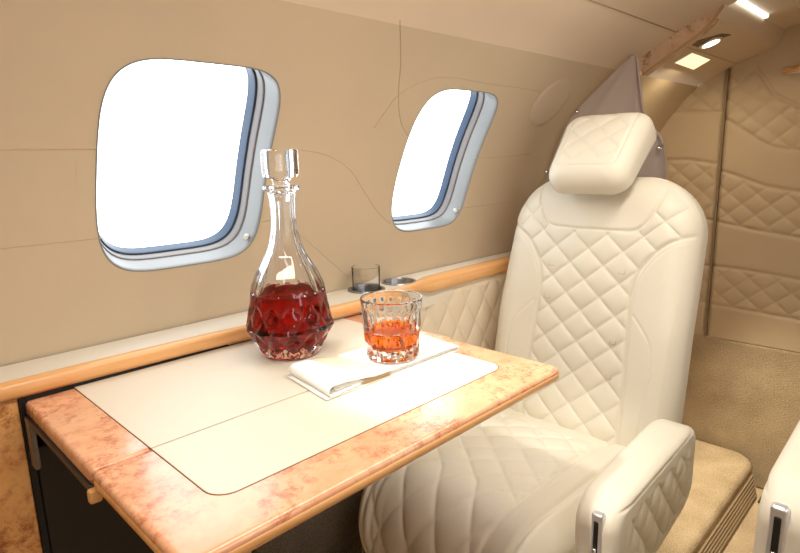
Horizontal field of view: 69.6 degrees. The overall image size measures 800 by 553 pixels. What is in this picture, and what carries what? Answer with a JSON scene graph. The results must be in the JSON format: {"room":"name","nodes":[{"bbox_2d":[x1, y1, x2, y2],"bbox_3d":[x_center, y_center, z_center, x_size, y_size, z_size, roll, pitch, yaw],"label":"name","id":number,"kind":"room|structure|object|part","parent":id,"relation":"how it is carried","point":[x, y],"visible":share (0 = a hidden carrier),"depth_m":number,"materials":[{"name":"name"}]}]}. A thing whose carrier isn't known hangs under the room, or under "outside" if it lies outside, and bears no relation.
{"room":"aircraft cabin","nodes":[
{"label":"aircraft cabin","id":0,"kind":"room"},
{"bbox_2d":[0,0,697,552],"bbox_3d":[-0.105,0.272,1.067,0.215,1.382,2.950,10,16,44],"label":"wall","id":1,"kind":"structure","parent":0,"point":[354,89],"depth_m":0.88,"materials":[{"name":"beige"}]},
{"bbox_2d":[95,58,280,271],"bbox_3d":[-0.319,-0.169,0.862,0.194,0.320,0.267,10,16,44],"label":"window","id":2,"kind":"structure","parent":1,"relation":"in","point":[262,108],"depth_m":0.94,"materials":[{"name":"grey plastic"}]},
{"bbox_2d":[0,251,510,552],"bbox_3d":[-0.394,0.470,0.875,0.110,0.748,2.205,10,16,44],"label":"ledge","id":3,"kind":"object","parent":1,"relation":"attached to","point":[48,509],"visible":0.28,"depth_m":0.81,"materials":[{"name":"leather"}]},
{"bbox_3d":[-0.815,0.581,0.445,0.027,0.724,0.983,10,16,44],"label":"burl panel","id":4,"kind":"part","parent":3,"relation":"part of","materials":[{"name":"brown wood"}]},
{"bbox_2d":[24,314,558,552],"bbox_3d":[-0.120,0.178,0.751,0.436,0.086,0.544,10,16,44],"label":"folding table","id":5,"kind":"object","parent":3,"relation":"attached to","point":[219,450],"visible":0.91,"depth_m":0.61,"materials":[{"name":"beige leather"}]},
{"bbox_3d":[-0.375,0.188,0.629,0.233,0.006,0.010,10,16,44],"label":"slide rail","id":6,"kind":"part","parent":5,"relation":"part of","materials":[{"name":"grey plastic"}]},
{"bbox_3d":[-0.290,0.208,0.547,0.009,0.014,0.012,10,16,44],"label":"hinge knob","id":7,"kind":"part","parent":5,"relation":"part of","materials":[{"name":"brown wood"}]},
{"bbox_2d":[246,149,333,359],"bbox_3d":[-0.165,-0.033,0.831,0.127,0.295,0.127,-5,12,-15],"label":"decanter","id":8,"kind":"object","parent":5,"relation":"on","point":[289,316],"visible":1,"depth_m":0.80,"materials":[{"name":"clear glass"}]},
{"bbox_2d":[287,333,459,399],"bbox_3d":[-0.031,0.113,0.804,0.103,0.018,0.261,10,16,44],"label":"napkin","id":9,"kind":"object","parent":5,"relation":"on","point":[330,377],"visible":0.75,"depth_m":0.76,"materials":[{"name":"fabric"}]},
{"bbox_2d":[360,290,421,363],"bbox_3d":[-0.011,0.069,0.795,0.086,0.084,0.086,5,13,30],"label":"tumbler","id":10,"kind":"object","parent":9,"relation":"on","point":[391,319],"visible":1,"depth_m":0.77,"materials":[{"name":"clear glass"}]},
{"bbox_2d":[351,264,379,291],"bbox_3d":[-0.067,0.029,1.156,0.057,0.101,0.057,10,16,44],"label":"drinking glass","id":11,"kind":"object","parent":3,"relation":"on","point":[365,277],"visible":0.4,"depth_m":1.13,"materials":[{"name":"clear glass"}]},
{"bbox_3d":[0.144,-0.001,1.335,0.056,0.035,0.663,9,15,41],"label":"handrail","id":12,"kind":"part","parent":3,"relation":"part of","materials":[{"name":"brown wood"}]},
{"bbox_3d":[0.135,0.166,1.376,0.034,0.319,0.670,10,16,44],"label":"quilted panel","id":13,"kind":"part","parent":3,"relation":"part of","materials":[{"name":"leather"}]},
{"bbox_2d":[391,89,497,231],"bbox_3d":[0.081,-0.260,1.260,0.194,0.320,0.255,10,16,44],"label":"window","id":14,"kind":"structure","parent":1,"relation":"in","point":[481,109],"depth_m":1.35,"materials":[{"name":"grey plastic"}]},
{"bbox_2d":[530,79,572,125],"bbox_3d":[0.367,-0.421,1.391,0.083,0.105,0.135,10,16,44],"label":"speaker cover","id":15,"kind":"object","parent":1,"relation":"attached to","point":[552,99],"visible":1,"depth_m":1.39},
{"bbox_2d":[282,0,738,69],"bbox_3d":[0.057,-0.357,0.364,0.890,0.172,2.400,10,16,44],"label":"ceiling","id":16,"kind":"structure","parent":0,"point":[603,33],"depth_m":1.12,"materials":[{"name":"beige"}]},
{"bbox_2d":[543,54,666,183],"bbox_3d":[0.516,-0.245,1.491,0.321,0.619,0.054,6,14,32],"label":"curtain","id":17,"kind":"object","parent":16,"relation":"hanging from","point":[621,92],"visible":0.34,"depth_m":1.42,"materials":[{"name":"fabric"}]},
{"bbox_2d":[639,4,723,75],"bbox_3d":[0.679,-0.618,1.391,0.251,0.238,0.036,10,16,44],"label":"arch","id":18,"kind":"object","parent":16,"relation":"attached to","point":[685,37],"visible":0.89,"depth_m":1.39,"materials":[{"name":"brown wood"}]},
{"bbox_2d":[656,440,751,552],"bbox_3d":[-0.039,0.853,1.126,0.600,0.120,2.920,10,16,44],"label":"platform","id":19,"kind":"object","parent":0,"point":[719,473],"visible":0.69,"depth_m":1.72,"materials":[{"name":"carpet"}]},
{"bbox_2d":[358,112,707,552],"bbox_3d":[0.289,0.231,1.128,0.520,1.083,0.696,10,16,44],"label":"seat","id":20,"kind":"object","parent":19,"relation":"on","point":[603,281],"visible":0.97,"depth_m":1.13,"materials":[{"name":"beige leather"}]},
{"bbox_2d":[358,408,624,552],"bbox_3d":[0.236,0.433,1.155,0.406,0.223,0.595,10,16,44],"label":"cushion","id":21,"kind":"object","parent":20,"relation":"on","point":[516,481],"depth_m":1.02,"materials":[{"name":"beige leather"}]},
{"bbox_3d":[0.280,0.365,0.813,0.017,0.070,0.014,10,16,44],"label":"latch plate","id":22,"kind":"part","parent":20,"relation":"part of","materials":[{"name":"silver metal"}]},
{"bbox_3d":[0.429,0.080,1.276,0.432,0.589,0.240,10,16,44],"label":"backrest","id":23,"kind":"part","parent":20,"relation":"part of","materials":[{"name":"beige leather"}]},
{"bbox_3d":[0.389,0.373,0.937,0.075,0.197,0.330,10,16,44],"label":"armrest","id":24,"kind":"part","parent":20,"relation":"part of","materials":[{"name":"beige leather"}]},
{"bbox_2d":[697,473,756,552],"bbox_3d":[0.158,0.912,0.898,0.034,0.082,2.860,10,16,44],"label":"trim","id":25,"kind":"structure","parent":19,"relation":"attached to","point":[726,527],"depth_m":1.71,"materials":[{"name":"beige"}]},
{"bbox_2d":[640,0,799,85],"bbox_3d":[1.087,-0.568,1.391,1.077,0.220,0.580,10,16,44],"label":"ceiling","id":26,"kind":"structure","parent":0,"point":[751,35],"depth_m":1.58,"materials":[{"name":"beige"}]},
{"bbox_2d":[674,52,710,69],"bbox_3d":[0.819,-0.603,1.611,0.049,0.026,0.168,10,16,44],"label":"recessed light","id":27,"kind":"object","parent":26,"relation":"in","point":[692,60],"visible":1,"depth_m":1.60,"materials":[{"name":"glass"}]},
{"bbox_3d":[0.819,-0.604,1.611,0.049,0.025,0.168,10,16,44],"label":"light frame","id":28,"kind":"part","parent":27,"relation":"part of","materials":[{"name":"plastic"}]},
{"bbox_2d":[692,34,730,48],"bbox_3d":[0.791,-0.605,1.470,0.068,0.030,0.108,10,16,44],"label":"recessed light","id":29,"kind":"object","parent":26,"relation":"in","point":[710,41],"visible":1,"depth_m":1.47,"materials":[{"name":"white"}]},
{"bbox_2d":[737,0,769,18],"bbox_3d":[0.868,-0.669,1.424,0.014,0.014,0.322,10,16,44],"label":"recessed light","id":30,"kind":"object","parent":26,"relation":"in","point":[743,2],"visible":0.98,"depth_m":1.44,"materials":[{"name":"white"}]},
{"bbox_2d":[660,24,799,488],"bbox_3d":[1.286,-0.016,1.724,1.550,1.520,0.035,10,16,44],"label":"wall","id":31,"kind":"structure","parent":0,"point":[755,297],"depth_m":1.86,"materials":[{"name":"leather"}]},
{"bbox_2d":[704,68,729,335],"bbox_3d":[1.049,-0.264,1.898,0.007,0.952,0.026,10,16,44],"label":"trim","id":32,"kind":"structure","parent":31,"relation":"attached to","point":[715,220],"depth_m":1.89,"materials":[{"name":"brown"}]},
{"bbox_2d":[782,65,799,74],"bbox_3d":[1.149,-0.604,1.676,0.063,0.022,0.046,10,16,44],"label":"trim","id":33,"kind":"structure","parent":31,"relation":"attached to","point":[787,70],"depth_m":1.67,"materials":[{"name":"brown wood"}]},
{"bbox_2d":[723,487,762,552],"bbox_3d":[0.252,0.985,0.871,1.600,0.050,2.950,10,16,44],"label":"floor","id":34,"kind":"structure","parent":0,"point":[742,541],"depth_m":1.71,"materials":[{"name":"carpet"}]},
{"bbox_2d":[753,420,799,552],"bbox_3d":[0.736,0.429,0.679,0.483,1.083,0.697,10,16,44],"label":"seat","id":35,"kind":"object","parent":34,"relation":"on","point":[778,517],"visible":1,"depth_m":0.63,"materials":[{"name":"beige leather"}]},
{"bbox_3d":[0.408,0.279,0.622,0.017,0.070,0.014,10,16,44],"label":"latch plate","id":36,"kind":"part","parent":35,"relation":"part of","materials":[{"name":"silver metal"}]}
]}

